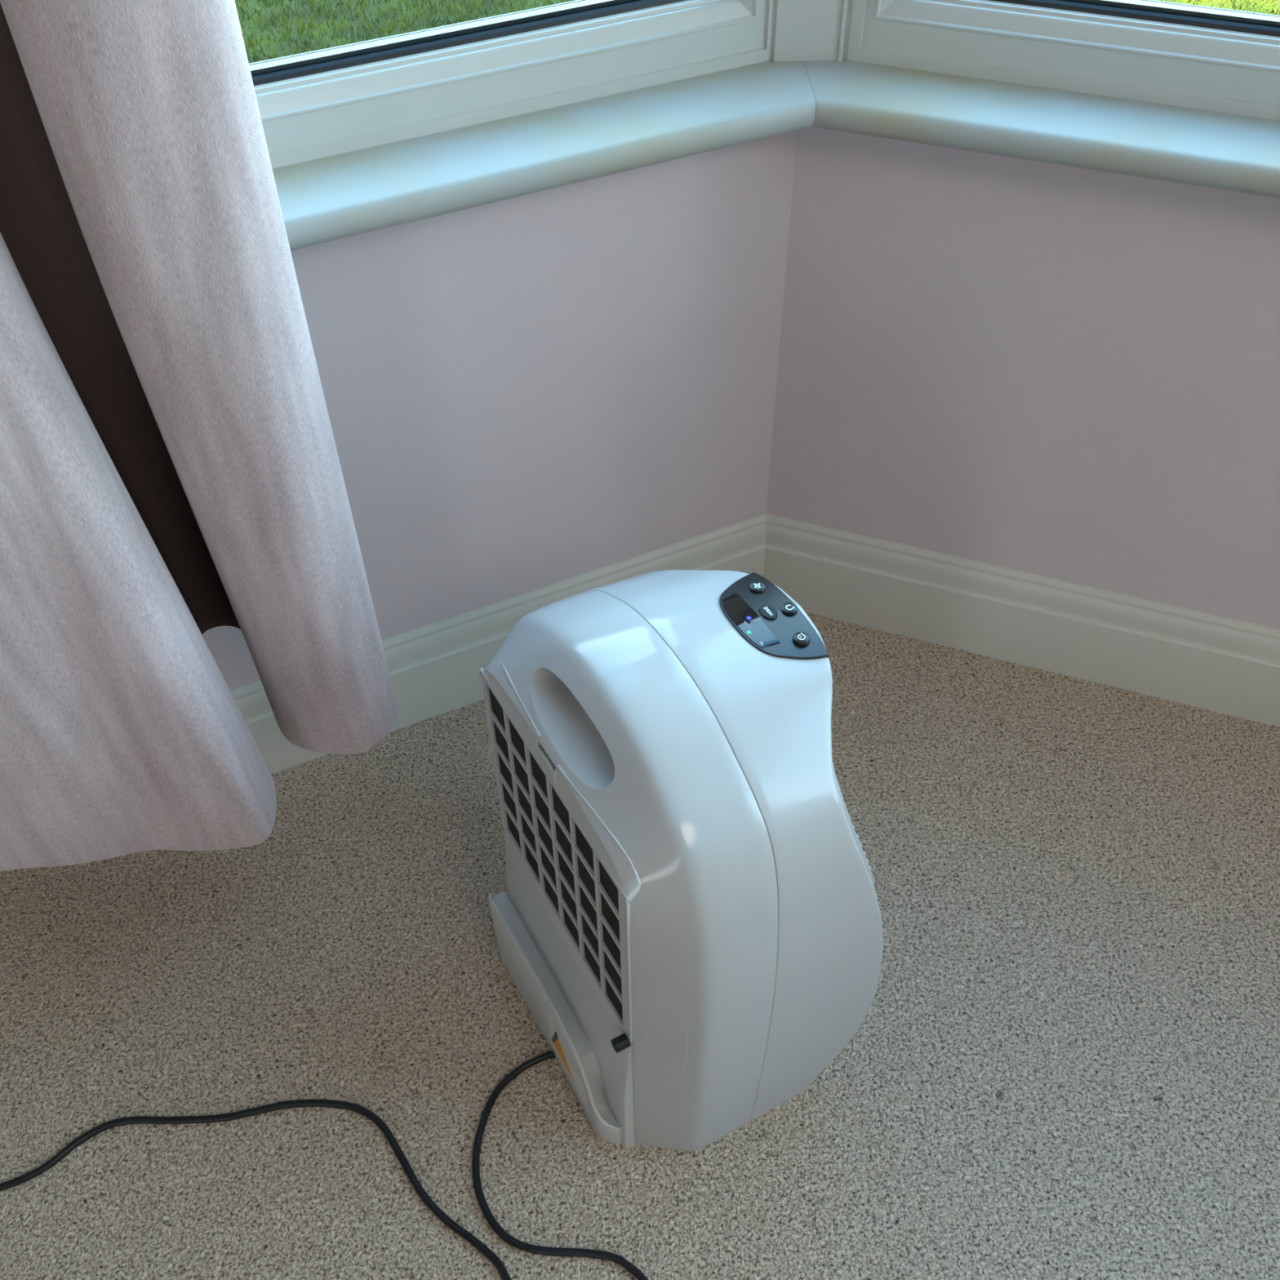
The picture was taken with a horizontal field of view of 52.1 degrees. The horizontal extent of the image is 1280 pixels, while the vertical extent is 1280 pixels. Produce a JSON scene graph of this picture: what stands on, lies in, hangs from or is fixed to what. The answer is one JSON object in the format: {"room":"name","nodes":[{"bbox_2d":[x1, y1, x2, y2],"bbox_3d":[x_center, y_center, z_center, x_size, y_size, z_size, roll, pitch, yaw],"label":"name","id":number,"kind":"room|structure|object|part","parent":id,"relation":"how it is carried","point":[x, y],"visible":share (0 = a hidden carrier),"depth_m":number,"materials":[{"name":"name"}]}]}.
{"room":"living room","nodes":[
{"label":"living room","id":0,"kind":"room"},
{"bbox_2d":[202,130,797,690],"bbox_3d":[-0.414,-0.798,0.860,1.358,2.420,0.260,-19,50,-17],"label":"wall","id":1,"kind":"structure","parent":0,"point":[527,393],"depth_m":1.42,"materials":[{"name":"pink paint"}]},
{"bbox_2d":[231,513,766,773],"bbox_3d":[-0.395,0.087,1.590,1.250,0.145,0.018,-19,50,-17],"label":"baseboard","id":2,"kind":"structure","parent":1,"relation":"attached to","point":[433,668],"depth_m":1.63,"materials":[{"name":"white paint"}]},
{"bbox_2d":[248,0,815,250],"bbox_3d":[-0.393,-0.842,0.623,1.287,1.414,0.174,-19,50,-17],"label":"window","id":3,"kind":"structure","parent":1,"relation":"in","point":[362,137],"depth_m":1.18,"materials":[{"name":"grey plastic"}]},
{"bbox_3d":[-0.413,-0.883,0.641,1.168,1.383,0.070,-19,50,-17],"label":"frame","id":4,"kind":"part","parent":3,"relation":"part of","materials":[{"name":"grey plastic"}]},
{"bbox_3d":[-0.457,-1.309,-0.140,0.905,0.024,0.393,-2,47,-2],"label":"pole","id":5,"kind":"object","parent":1,"relation":"attached to","visible":0},
{"bbox_2d":[0,0,397,871],"bbox_3d":[-0.557,-0.518,0.562,0.638,2.052,0.251,-27,52,-22],"label":"curtain","id":6,"kind":"object","parent":5,"relation":"hanging from","point":[171,472],"visible":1,"depth_m":1.06,"materials":[{"name":"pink fabric"}]},
{"bbox_2d":[0,612,1279,1279],"bbox_3d":[-0.338,1.871,0.104,6.099,0.120,5.565,14,49,14],"label":"floor","id":7,"kind":"structure","parent":0,"point":[1063,1063],"depth_m":1.38,"materials":[{"name":"beige carpet"}]},
{"bbox_2d":[0,569,883,1279],"bbox_3d":[-0.255,0.363,1.057,0.976,0.545,0.492,-22,51,-19],"label":"dehumidifier","id":8,"kind":"object","parent":7,"relation":"on","point":[688,917],"visible":1,"depth_m":1.05,"materials":[{"name":"grey plastic"}]},
{"bbox_3d":[-0.363,0.516,1.283,0.805,0.007,0.308,5,47,5],"label":"power cord","id":9,"kind":"part","parent":8,"relation":"part of","materials":[{"name":"black plastic"}]},
{"bbox_3d":[-0.089,0.379,1.324,0.022,0.131,0.252,-22,51,-19],"label":"water tank","id":10,"kind":"part","parent":8,"relation":"part of","materials":[{"name":"grey plastic"}]},
{"bbox_3d":[-0.066,0.174,1.119,0.018,0.261,0.261,-22,51,-19],"label":"filter panel","id":11,"kind":"part","parent":8,"relation":"part of","materials":[{"name":"grey plastic"}]},
{"bbox_3d":[-0.071,0.341,1.295,0.020,0.224,0.263,-22,51,-19],"label":"panel","id":12,"kind":"part","parent":8,"relation":"part of","materials":[{"name":"grey plastic"}]},
{"bbox_3d":[0.101,-0.017,1.057,0.060,0.018,0.110,-22,51,-19],"label":"control panel","id":13,"kind":"part","parent":8,"relation":"part of","materials":[{"name":"black plastic"}]},
{"bbox_3d":[0.098,0.057,1.132,0.038,0.136,0.331,-22,51,-19],"label":"outlet frame","id":14,"kind":"part","parent":8,"relation":"part of","materials":[{"name":"grey plastic"}]},
{"bbox_2d":[844,802,871,869],"bbox_3d":[0.097,0.057,1.130,0.035,0.110,0.321,-22,51,-19],"label":"outlet","id":15,"kind":"object","parent":8,"relation":"attached to","point":[855,858],"depth_m":1.03,"materials":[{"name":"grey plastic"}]},
{"bbox_2d":[765,126,1279,629],"bbox_3d":[0.743,-0.845,0.892,1.365,2.420,0.260,14,49,14],"label":"wall","id":16,"kind":"structure","parent":0,"point":[1067,373],"depth_m":1.44,"materials":[{"name":"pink paint"}]},
{"bbox_2d":[772,0,853,62],"bbox_3d":[0.157,-1.079,0.818,0.126,1.383,0.118,30,54,25],"label":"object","id":17,"kind":"structure","parent":16,"relation":"attached to","point":[805,30],"depth_m":1.27,"materials":[{"name":"grey plastic"}]},
{"bbox_2d":[763,513,1279,727],"bbox_3d":[0.705,0.027,1.634,1.150,0.145,0.018,14,49,14],"label":"baseboard","id":18,"kind":"structure","parent":16,"relation":"attached to","point":[1229,666],"depth_m":1.68,"materials":[{"name":"white paint"}]},
{"bbox_2d":[803,0,1279,198],"bbox_3d":[0.699,-0.896,0.662,1.224,1.414,0.174,14,49,14],"label":"window","id":19,"kind":"structure","parent":16,"relation":"in","point":[1182,93],"depth_m":1.21,"materials":[{"name":"grey plastic"}]},
{"bbox_3d":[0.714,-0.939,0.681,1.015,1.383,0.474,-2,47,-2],"label":"frame","id":20,"kind":"part","parent":19,"relation":"part of","materials":[{"name":"grey plastic"}]},
{"label":"outside","id":21,"kind":"structure","parent":0,"visible":0},
{"bbox_2d":[235,0,1279,62],"bbox_3d":[0.169,0.137,2.047,28.000,0.100,28.000,-2,47,-2],"label":"lawn","id":22,"kind":"structure","parent":21,"point":[306,6],"depth_m":3.81,"materials":[{"name":"green plant"}]}
]}

